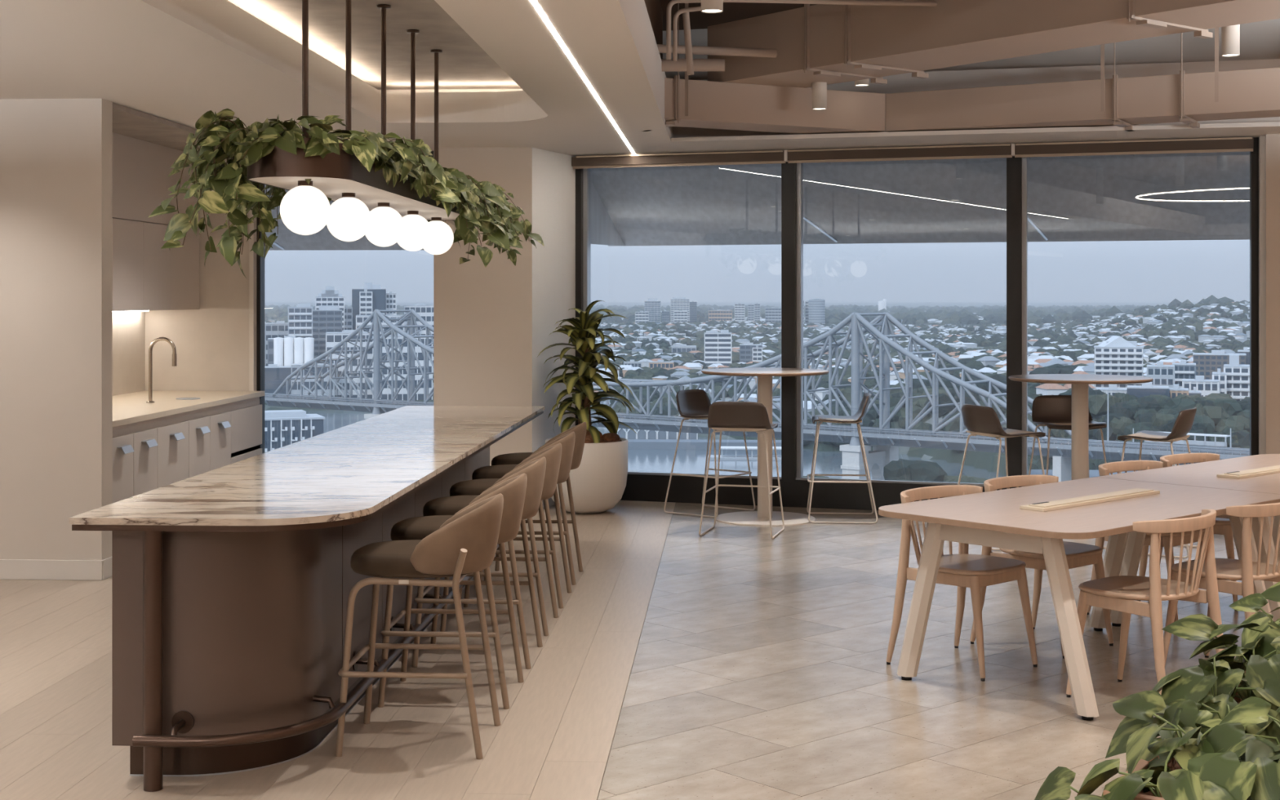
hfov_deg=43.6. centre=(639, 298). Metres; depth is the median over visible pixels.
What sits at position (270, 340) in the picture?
apartment building
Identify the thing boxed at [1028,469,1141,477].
embankment
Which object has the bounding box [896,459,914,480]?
tree
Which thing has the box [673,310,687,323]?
apartment building
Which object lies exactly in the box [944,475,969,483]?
tree
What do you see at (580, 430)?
bar stool
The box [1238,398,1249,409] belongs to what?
tree
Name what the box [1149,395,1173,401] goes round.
tree
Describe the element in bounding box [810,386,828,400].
house
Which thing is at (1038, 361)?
house
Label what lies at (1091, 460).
tree
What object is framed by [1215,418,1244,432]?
tree
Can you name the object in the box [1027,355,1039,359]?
house
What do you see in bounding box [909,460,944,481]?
tree
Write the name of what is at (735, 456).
terminal
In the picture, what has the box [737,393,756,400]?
house
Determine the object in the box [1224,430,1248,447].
tree
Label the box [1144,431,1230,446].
platform
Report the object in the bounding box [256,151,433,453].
window
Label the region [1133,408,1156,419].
tree
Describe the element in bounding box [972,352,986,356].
house
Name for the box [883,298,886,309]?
storage tank
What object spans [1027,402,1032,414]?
tree
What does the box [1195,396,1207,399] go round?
tree
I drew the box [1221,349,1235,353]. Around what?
house
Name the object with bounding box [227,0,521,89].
ceiling
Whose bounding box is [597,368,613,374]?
house
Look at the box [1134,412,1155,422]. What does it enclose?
tree
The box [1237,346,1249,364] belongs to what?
apartment building
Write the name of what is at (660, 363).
house
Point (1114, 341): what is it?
roof
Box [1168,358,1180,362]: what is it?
house
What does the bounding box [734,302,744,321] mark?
apartment building
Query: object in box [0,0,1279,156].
ceiling
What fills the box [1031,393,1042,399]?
tree
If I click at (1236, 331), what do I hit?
houses
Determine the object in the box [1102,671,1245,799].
trough
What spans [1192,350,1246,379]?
apartment building
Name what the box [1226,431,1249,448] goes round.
tree
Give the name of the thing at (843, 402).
tree
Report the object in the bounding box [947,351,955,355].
house
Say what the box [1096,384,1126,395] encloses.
house
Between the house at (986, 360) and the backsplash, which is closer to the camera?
the backsplash
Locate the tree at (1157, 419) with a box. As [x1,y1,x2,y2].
[1151,413,1174,426]
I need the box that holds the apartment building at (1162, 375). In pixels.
[1146,361,1174,387]
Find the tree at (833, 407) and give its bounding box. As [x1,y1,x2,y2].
[822,406,835,415]
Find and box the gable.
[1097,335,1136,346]
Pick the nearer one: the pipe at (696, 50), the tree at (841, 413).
the pipe at (696, 50)
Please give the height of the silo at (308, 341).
48.545 m
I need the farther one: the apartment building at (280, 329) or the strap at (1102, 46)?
the apartment building at (280, 329)
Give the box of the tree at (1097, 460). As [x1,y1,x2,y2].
[1093,458,1102,466]
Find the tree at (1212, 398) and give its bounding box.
[1204,395,1227,401]
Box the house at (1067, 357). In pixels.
[1051,355,1073,360]
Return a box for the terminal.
[707,446,781,459]
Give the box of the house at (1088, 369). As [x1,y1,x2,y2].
[1082,365,1094,373]
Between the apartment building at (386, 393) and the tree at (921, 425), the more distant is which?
the apartment building at (386, 393)
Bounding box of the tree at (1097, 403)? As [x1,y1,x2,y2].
[1088,394,1109,417]
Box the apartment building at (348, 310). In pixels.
[344,305,352,329]
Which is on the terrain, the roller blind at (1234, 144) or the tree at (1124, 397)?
the tree at (1124, 397)
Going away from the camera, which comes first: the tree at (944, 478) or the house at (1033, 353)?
the tree at (944, 478)
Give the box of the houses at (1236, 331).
[595,302,1249,364]
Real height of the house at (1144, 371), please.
11.474 m
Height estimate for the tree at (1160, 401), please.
9.575 m
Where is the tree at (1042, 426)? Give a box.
[1040,426,1051,436]
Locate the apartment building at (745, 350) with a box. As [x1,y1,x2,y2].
[739,342,762,363]
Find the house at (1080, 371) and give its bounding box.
[1072,370,1093,386]
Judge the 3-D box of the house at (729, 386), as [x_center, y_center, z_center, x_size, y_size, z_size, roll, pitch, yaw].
[64.763,64.310,1111.595,16.087,9.129,11.915,0,0,23]
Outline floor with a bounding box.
[0,471,1244,799]
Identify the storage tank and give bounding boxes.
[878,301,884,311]
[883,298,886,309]
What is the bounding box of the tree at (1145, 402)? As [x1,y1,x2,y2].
[1137,396,1159,412]
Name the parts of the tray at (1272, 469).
lid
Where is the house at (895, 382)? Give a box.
[889,380,903,385]
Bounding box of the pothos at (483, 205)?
[147,108,544,278]
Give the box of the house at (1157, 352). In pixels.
[1155,350,1163,355]
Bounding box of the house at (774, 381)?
[772,379,780,388]
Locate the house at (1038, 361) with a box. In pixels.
[1034,359,1052,363]
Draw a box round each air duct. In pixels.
[644,3,884,133]
[885,32,1279,132]
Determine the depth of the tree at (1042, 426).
696.78 m
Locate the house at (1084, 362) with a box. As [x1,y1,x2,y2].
[1071,360,1093,364]
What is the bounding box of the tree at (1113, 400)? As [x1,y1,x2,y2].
[1102,394,1121,411]
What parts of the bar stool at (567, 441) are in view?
seat, backrest, leg, leg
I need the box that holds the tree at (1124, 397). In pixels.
[1114,392,1138,402]
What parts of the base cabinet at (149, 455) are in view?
door, door handle, door, door handle, door, door handle, finger rail, door, door handle, door, door handle, finger pull, drawer, drawer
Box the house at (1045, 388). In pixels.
[1035,383,1069,395]
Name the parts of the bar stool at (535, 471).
seat, backrest, leg, leg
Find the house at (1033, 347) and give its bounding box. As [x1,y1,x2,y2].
[1030,346,1040,349]
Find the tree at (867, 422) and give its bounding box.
[860,415,874,426]
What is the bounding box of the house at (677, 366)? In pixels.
[669,365,691,369]
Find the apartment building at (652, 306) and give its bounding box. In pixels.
[644,298,661,322]
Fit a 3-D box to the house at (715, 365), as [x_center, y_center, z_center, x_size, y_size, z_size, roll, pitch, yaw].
[64.996,60.864,1357.836,11.556,11.474,11.356,0,0,-42]
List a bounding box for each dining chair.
[885,484,1037,681]
[969,474,1113,658]
[1066,509,1224,697]
[1087,460,1205,622]
[1160,453,1237,610]
[1163,502,1279,665]
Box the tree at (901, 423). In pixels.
[897,415,909,429]
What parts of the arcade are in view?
gable frame, gable frame, gable frame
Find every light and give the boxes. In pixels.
[112,310,149,311]
[247,0,460,254]
[529,0,635,154]
[701,0,723,13]
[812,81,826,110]
[854,78,869,86]
[1221,24,1239,57]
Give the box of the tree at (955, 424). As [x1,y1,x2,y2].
[942,416,959,431]
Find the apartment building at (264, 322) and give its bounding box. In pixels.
[264,321,266,366]
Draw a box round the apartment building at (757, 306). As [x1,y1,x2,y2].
[754,302,759,321]
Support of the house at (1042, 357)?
on the terrain
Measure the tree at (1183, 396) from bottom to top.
9.062 m
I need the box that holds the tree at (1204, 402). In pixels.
[1194,400,1216,406]
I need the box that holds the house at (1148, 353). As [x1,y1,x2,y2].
[1143,350,1156,355]
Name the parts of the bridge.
railing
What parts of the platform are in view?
panel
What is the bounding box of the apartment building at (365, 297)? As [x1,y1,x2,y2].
[359,289,372,315]
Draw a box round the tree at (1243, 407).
[1241,403,1248,410]
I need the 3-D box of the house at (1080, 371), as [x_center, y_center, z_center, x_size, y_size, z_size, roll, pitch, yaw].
[231.349,43.276,838.067,10.586,10.708,16.921,0,0,1]
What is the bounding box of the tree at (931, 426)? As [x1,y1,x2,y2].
[928,424,944,431]
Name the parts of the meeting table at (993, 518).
leg, cross rail, leg, leg, cross rail, leg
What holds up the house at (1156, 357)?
on the terrain
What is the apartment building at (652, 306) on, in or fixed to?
on the terrain
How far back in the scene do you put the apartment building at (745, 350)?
1540.03 m
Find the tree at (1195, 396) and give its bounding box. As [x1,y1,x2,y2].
[1177,393,1200,401]
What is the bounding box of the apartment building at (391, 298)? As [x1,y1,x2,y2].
[386,291,396,315]
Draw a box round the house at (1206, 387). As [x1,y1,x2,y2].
[1182,375,1219,396]
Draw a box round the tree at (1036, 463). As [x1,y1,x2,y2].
[1027,454,1052,469]
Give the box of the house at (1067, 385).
[1063,383,1094,390]
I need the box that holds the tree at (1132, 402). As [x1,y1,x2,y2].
[1125,399,1139,413]
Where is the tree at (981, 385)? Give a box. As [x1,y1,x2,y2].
[975,379,986,395]
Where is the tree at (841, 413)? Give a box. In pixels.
[838,406,850,416]
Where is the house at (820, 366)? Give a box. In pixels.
[809,364,822,369]
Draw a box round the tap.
[146,337,177,403]
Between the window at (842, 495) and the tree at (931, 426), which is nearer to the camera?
the window at (842, 495)
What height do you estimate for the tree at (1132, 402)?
9.265 m
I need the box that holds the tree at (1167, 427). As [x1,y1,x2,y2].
[1158,422,1174,431]
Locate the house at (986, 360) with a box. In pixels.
[975,355,1000,367]
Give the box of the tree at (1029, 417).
[1027,413,1036,430]
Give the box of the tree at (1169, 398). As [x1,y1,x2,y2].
[1164,397,1171,403]
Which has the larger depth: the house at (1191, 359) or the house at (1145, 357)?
the house at (1145, 357)
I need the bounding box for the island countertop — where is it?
[69,405,544,532]
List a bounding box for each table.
[701,367,828,526]
[878,476,1279,720]
[1008,373,1153,548]
[1096,453,1279,626]
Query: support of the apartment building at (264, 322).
on the terrain
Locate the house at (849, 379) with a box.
[847,377,866,384]
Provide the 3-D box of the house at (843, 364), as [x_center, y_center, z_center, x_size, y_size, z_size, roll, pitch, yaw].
[175.146,58.555,1345.534,9.746,11.922,14.520,0,0,-39]
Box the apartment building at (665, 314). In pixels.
[662,310,669,323]
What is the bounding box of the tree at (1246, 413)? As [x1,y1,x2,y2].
[1236,409,1249,419]
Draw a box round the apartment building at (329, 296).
[315,286,344,332]
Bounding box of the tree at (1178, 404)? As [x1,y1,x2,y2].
[1161,398,1195,413]
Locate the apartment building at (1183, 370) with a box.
[1172,360,1195,387]
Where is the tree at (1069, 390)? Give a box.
[1060,387,1071,394]
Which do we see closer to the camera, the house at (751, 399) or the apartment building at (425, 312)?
the house at (751, 399)
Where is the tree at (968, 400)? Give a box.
[951,389,980,411]
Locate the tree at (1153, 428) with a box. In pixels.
[1150,427,1162,431]
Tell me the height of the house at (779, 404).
11.922 m
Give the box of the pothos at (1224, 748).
[1034,581,1279,799]
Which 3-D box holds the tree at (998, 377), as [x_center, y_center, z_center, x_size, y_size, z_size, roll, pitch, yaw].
[188.062,45.817,841.053,17.642,12.798,18.012,0,0,44]
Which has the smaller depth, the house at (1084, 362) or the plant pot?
the plant pot
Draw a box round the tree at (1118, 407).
[1109,401,1135,420]
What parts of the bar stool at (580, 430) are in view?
seat, backrest, leg, leg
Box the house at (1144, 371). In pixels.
[1142,367,1146,373]
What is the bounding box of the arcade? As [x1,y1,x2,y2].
[617,428,697,439]
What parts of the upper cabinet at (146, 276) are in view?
door, bulkhead panel, door, door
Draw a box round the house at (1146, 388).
[1126,382,1168,398]
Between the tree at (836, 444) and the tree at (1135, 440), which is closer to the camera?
the tree at (1135, 440)
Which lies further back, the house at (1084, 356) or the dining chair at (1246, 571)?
the house at (1084, 356)
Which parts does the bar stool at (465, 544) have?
seat, seat frame, backrest, leg, leg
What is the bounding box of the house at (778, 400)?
[772,397,780,403]
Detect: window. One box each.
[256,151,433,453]
[575,150,788,506]
[788,155,1013,510]
[1013,137,1258,488]
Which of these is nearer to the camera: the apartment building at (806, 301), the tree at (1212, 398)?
the tree at (1212, 398)
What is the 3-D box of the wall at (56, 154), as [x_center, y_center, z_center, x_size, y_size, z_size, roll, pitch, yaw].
[-5.295,0.235,9.470,4.370,2.790,0.160,0,0,3]
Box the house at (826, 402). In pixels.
[817,399,835,408]
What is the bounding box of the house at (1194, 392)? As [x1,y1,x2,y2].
[1188,386,1200,395]
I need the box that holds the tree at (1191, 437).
[1178,430,1208,445]
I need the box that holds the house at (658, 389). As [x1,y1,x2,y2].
[652,386,674,392]
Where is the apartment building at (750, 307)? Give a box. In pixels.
[747,303,754,321]
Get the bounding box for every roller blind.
[571,150,788,168]
[787,143,1014,163]
[1014,137,1253,157]
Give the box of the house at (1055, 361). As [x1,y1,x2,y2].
[1046,358,1068,365]
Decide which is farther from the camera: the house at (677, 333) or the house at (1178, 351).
the house at (677, 333)
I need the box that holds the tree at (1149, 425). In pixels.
[1140,423,1158,429]
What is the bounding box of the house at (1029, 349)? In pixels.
[1027,347,1036,352]
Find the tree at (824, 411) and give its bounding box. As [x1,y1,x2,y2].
[809,408,832,415]
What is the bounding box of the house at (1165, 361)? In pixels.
[1154,359,1176,364]
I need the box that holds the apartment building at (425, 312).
[404,303,433,362]
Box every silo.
[273,337,283,366]
[284,337,293,365]
[293,337,303,364]
[304,337,314,363]
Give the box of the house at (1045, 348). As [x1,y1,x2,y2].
[1041,346,1057,350]
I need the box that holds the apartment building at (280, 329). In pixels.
[266,320,288,366]
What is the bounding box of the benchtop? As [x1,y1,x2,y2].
[112,391,264,427]
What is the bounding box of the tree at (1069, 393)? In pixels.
[1058,392,1071,395]
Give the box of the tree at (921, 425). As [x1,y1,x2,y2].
[911,421,931,430]
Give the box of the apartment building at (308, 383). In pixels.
[291,361,333,396]
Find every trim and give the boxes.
[112,102,199,155]
[248,208,256,391]
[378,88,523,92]
[635,0,1279,137]
[1258,135,1266,454]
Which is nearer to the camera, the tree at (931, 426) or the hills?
the tree at (931, 426)
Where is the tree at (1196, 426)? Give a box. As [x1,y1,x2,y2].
[1191,421,1208,434]
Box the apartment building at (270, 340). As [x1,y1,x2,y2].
[267,336,304,366]
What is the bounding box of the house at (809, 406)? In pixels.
[803,404,815,412]
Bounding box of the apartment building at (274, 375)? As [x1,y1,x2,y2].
[264,364,291,401]
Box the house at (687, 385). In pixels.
[684,383,707,390]
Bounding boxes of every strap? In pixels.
[684,3,688,115]
[1100,44,1104,111]
[1214,27,1218,102]
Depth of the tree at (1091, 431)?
648.28 m
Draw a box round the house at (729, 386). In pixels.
[725,384,733,391]
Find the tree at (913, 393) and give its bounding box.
[901,391,921,405]
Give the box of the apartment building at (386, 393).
[372,333,432,399]
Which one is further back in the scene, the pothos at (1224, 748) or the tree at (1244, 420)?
the tree at (1244, 420)
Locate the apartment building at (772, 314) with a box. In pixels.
[764,306,781,322]
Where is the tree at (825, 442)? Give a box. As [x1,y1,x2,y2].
[818,423,842,444]
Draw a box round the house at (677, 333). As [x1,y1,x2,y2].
[667,332,685,337]
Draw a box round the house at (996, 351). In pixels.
[991,349,1002,353]
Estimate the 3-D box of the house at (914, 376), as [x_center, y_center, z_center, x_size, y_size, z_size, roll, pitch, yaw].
[173.693,53.839,1008.166,14.520,11.922,9.746,0,0,17]
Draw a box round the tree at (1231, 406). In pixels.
[1213,398,1243,416]
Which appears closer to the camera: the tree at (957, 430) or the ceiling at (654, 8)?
the ceiling at (654, 8)
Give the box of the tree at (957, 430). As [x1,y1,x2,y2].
[950,429,964,453]
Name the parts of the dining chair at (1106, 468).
leg, rail, leg, leg, seat, leg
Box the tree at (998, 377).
[984,373,1006,394]
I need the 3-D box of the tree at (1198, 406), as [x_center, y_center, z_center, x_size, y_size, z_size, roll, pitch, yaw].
[216.967,45.004,628.033,11.175,8.665,10.718,0,0,-20]
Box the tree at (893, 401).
[889,397,905,408]
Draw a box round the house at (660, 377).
[652,375,667,380]
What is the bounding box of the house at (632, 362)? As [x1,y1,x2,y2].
[623,360,641,368]
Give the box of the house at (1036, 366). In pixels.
[1027,364,1043,369]
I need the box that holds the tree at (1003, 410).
[991,395,1006,415]
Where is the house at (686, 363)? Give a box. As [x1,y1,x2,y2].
[682,362,703,368]
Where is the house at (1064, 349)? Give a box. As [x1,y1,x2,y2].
[1063,349,1081,351]
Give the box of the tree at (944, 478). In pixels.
[943,476,954,482]
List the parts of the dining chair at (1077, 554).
leg, rail, leg, seat, leg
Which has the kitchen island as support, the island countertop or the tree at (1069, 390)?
the island countertop
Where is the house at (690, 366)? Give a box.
[684,364,702,369]
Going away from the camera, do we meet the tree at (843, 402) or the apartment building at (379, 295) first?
the tree at (843, 402)
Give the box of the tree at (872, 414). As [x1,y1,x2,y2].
[865,403,879,420]
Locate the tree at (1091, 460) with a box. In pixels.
[1088,458,1096,465]
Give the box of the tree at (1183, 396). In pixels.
[1173,395,1195,401]
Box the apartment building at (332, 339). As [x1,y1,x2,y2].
[325,329,373,398]
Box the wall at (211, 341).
[145,158,248,391]
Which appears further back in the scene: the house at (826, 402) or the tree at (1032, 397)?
the house at (826, 402)
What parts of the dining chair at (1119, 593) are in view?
leg, leg, seat, leg, rail, leg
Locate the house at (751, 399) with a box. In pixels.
[742,396,756,402]
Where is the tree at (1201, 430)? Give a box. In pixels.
[1191,429,1204,433]
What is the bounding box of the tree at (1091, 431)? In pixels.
[1088,418,1097,438]
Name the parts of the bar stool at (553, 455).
seat, backrest, leg, leg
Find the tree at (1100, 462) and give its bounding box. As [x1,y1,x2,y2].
[1097,459,1111,466]
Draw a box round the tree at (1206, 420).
[1193,415,1215,432]
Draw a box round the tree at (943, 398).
[924,393,953,417]
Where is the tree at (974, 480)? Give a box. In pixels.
[968,476,987,483]
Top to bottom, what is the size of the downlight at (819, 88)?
0.300 m
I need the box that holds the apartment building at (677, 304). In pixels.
[670,297,689,323]
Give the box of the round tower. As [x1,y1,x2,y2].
[808,298,825,324]
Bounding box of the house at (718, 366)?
[712,364,729,368]
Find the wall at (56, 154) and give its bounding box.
[0,98,112,559]
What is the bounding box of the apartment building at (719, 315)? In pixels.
[708,309,732,321]
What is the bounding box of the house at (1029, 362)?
[1027,360,1039,364]
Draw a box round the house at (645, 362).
[638,358,652,367]
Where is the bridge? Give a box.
[264,308,1249,481]
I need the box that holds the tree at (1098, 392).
[1088,389,1103,395]
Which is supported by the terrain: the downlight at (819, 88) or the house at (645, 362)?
the house at (645, 362)
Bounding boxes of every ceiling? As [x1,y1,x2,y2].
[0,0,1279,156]
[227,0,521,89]
[644,0,662,58]
[659,0,815,31]
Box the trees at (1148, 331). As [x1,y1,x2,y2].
[272,301,1249,362]
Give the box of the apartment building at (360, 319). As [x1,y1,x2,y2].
[355,312,404,335]
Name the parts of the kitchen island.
post, curved panel, foot rail, panel, panel, panel, panel, panel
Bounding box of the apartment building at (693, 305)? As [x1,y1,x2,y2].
[689,301,697,322]
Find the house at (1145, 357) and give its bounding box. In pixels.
[1142,353,1148,362]
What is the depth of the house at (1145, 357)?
1116.85 m
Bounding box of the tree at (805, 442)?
[803,440,812,445]
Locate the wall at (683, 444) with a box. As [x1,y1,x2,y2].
[627,439,781,449]
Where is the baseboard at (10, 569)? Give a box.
[0,556,111,580]
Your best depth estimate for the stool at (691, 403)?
12.25 m
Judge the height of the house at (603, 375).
10.619 m
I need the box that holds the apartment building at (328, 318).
[298,302,342,363]
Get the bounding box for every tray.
[248,176,459,220]
[1019,488,1159,511]
[1216,465,1279,479]
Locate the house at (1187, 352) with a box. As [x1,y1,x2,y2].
[1181,350,1193,355]
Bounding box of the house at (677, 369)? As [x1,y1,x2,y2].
[675,368,689,371]
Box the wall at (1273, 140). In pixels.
[1266,133,1279,526]
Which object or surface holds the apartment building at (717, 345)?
on the terrain
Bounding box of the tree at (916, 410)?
[900,405,930,424]
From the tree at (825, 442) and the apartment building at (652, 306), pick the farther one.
the apartment building at (652, 306)
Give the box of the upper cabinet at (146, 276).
[112,132,199,311]
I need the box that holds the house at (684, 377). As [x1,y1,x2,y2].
[678,375,689,386]
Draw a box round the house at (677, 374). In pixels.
[669,371,689,377]
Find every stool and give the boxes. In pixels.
[335,493,503,759]
[377,472,527,709]
[412,456,546,669]
[440,443,562,635]
[463,431,575,608]
[484,422,586,585]
[663,389,755,517]
[698,401,784,538]
[806,392,878,524]
[957,404,1045,551]
[1028,395,1106,475]
[1117,407,1197,558]
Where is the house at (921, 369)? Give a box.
[916,366,929,372]
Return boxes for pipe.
[657,44,777,57]
[661,58,724,71]
[666,0,937,59]
[672,6,701,61]
[682,12,693,75]
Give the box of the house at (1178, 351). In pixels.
[1173,350,1185,353]
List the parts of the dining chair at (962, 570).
leg, rail, leg, seat, leg, leg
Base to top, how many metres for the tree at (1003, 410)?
9.914 m
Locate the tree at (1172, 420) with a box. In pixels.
[1168,417,1177,428]
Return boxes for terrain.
[264,302,1249,475]
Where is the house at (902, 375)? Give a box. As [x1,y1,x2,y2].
[897,368,914,378]
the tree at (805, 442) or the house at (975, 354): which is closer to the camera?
the tree at (805, 442)
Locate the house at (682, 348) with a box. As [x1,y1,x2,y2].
[671,344,696,352]
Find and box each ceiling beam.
[662,18,1279,79]
[707,0,1279,88]
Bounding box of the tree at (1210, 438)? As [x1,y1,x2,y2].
[1207,432,1224,447]
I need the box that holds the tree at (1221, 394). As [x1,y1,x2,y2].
[1205,393,1232,398]
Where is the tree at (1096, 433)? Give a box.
[1092,426,1116,440]
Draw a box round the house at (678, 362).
[671,360,684,364]
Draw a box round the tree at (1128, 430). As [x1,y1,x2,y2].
[1123,422,1152,435]
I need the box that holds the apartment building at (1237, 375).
[1223,354,1249,401]
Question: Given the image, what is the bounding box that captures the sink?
[176,397,199,399]
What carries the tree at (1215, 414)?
on the terrain
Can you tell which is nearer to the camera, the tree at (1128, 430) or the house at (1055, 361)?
the tree at (1128, 430)
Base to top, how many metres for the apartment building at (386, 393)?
53.720 m
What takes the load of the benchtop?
on the base cabinet at (149, 455)
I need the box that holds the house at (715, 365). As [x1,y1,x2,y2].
[707,363,723,368]
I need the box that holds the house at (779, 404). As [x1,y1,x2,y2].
[772,403,780,409]
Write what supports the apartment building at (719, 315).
on the terrain
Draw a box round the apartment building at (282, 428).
[264,409,324,453]
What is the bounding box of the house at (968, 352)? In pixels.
[964,351,977,354]
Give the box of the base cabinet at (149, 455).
[112,396,262,502]
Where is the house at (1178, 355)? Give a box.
[1168,354,1188,358]
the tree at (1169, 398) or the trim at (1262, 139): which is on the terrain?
the tree at (1169, 398)
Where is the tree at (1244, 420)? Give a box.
[1225,415,1249,431]
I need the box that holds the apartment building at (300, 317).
[288,304,312,337]
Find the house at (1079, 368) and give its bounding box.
[1072,365,1084,372]
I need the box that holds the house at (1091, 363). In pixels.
[1086,362,1094,365]
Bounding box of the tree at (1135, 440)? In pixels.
[1133,439,1168,444]
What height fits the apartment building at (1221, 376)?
19.580 m
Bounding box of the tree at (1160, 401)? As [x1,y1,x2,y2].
[1144,395,1166,408]
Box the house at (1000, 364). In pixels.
[995,360,1006,367]
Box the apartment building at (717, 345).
[704,329,731,366]
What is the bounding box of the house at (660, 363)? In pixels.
[648,360,673,369]
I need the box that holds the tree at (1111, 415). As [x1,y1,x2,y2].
[1102,413,1128,425]
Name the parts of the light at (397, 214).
rod, globe, rod, globe, rod, globe, rod, globe, rod, globe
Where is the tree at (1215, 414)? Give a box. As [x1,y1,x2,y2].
[1200,405,1230,426]
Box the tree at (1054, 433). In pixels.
[1049,428,1067,438]
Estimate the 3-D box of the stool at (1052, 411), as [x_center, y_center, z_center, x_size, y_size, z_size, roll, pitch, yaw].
[3.058,1.165,11.449,0.513,0.926,0.504,0,0,-4]
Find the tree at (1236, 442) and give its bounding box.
[1234,440,1249,448]
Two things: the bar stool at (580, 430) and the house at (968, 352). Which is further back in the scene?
the house at (968, 352)
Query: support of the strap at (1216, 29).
hanging from the ceiling at (732, 11)
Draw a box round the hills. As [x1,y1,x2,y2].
[264,294,1248,324]
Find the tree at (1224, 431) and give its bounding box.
[1215,428,1235,435]
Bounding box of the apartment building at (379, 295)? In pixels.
[351,282,386,329]
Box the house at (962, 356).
[958,354,973,359]
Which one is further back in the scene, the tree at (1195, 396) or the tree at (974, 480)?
the tree at (1195, 396)
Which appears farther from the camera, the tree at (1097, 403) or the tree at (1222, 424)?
the tree at (1097, 403)
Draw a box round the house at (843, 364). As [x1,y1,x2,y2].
[839,360,851,366]
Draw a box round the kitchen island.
[111,446,498,791]
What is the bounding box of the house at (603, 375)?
[599,373,612,377]
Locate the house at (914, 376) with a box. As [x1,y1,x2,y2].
[903,374,928,383]
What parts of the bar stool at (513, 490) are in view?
seat, backrest, leg, leg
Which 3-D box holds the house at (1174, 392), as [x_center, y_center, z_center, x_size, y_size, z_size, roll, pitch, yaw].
[227.308,43.535,677.689,9.660,14.190,12.600,0,0,19]
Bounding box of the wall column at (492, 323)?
[433,146,575,466]
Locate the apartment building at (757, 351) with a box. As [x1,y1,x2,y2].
[752,345,762,362]
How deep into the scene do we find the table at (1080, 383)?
10.76 m
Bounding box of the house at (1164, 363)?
[1155,361,1172,364]
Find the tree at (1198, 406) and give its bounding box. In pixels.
[1192,403,1203,414]
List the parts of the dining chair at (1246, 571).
leg, leg, seat, leg, rail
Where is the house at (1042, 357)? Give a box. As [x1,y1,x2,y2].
[1033,355,1053,359]
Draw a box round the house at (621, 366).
[617,364,633,368]
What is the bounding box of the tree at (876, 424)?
[872,418,891,427]
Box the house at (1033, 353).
[1027,352,1042,355]
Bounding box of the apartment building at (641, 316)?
[635,311,648,324]
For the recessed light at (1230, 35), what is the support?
in the ceiling at (732, 11)
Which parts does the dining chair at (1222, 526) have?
leg, rail, leg, seat, leg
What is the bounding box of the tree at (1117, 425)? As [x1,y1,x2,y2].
[1108,416,1135,436]
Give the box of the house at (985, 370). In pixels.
[976,367,996,373]
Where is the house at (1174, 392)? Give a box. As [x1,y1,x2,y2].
[1168,384,1188,398]
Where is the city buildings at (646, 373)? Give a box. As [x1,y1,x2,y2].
[432,342,1249,425]
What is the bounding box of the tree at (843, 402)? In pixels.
[826,400,847,407]
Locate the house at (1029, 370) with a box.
[1027,367,1033,374]
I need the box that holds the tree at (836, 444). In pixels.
[829,441,849,447]
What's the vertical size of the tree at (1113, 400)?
9.002 m
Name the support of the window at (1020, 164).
in the wall at (1273, 140)
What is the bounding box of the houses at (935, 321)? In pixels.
[269,302,1246,324]
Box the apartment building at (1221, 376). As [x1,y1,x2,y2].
[1212,368,1226,394]
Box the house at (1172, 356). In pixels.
[1164,355,1183,359]
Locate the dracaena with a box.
[537,300,636,443]
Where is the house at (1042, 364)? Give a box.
[1037,362,1053,367]
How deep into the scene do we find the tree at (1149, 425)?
621.02 m
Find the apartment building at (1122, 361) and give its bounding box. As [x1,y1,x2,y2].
[1093,341,1143,390]
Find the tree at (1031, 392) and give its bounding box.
[1027,387,1035,397]
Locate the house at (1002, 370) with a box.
[995,365,1006,373]
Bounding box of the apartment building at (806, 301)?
[804,300,808,324]
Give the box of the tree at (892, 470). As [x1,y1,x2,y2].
[883,460,903,480]
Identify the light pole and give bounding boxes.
[1106,392,1108,440]
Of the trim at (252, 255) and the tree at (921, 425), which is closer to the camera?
the trim at (252, 255)
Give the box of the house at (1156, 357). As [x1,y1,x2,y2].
[1150,355,1167,359]
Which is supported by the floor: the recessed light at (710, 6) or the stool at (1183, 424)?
the stool at (1183, 424)
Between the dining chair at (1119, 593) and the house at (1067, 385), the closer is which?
the dining chair at (1119, 593)
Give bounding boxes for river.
[305,410,1006,479]
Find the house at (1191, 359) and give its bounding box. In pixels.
[1186,357,1193,362]
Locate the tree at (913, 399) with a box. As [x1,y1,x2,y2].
[908,398,919,405]
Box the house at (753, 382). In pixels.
[737,377,755,389]
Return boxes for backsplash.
[112,311,145,395]
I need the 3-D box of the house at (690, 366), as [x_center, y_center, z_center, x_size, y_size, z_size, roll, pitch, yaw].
[44.891,61.058,1360.638,14.611,11.115,9.064,0,0,-17]
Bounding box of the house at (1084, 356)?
[1076,354,1094,359]
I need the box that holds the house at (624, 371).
[622,366,643,377]
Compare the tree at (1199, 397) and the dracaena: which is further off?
the tree at (1199, 397)
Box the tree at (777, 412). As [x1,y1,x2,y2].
[772,410,780,417]
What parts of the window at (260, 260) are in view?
pane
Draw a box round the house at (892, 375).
[889,370,899,380]
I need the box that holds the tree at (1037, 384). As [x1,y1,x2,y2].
[1031,382,1043,391]
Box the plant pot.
[545,437,627,514]

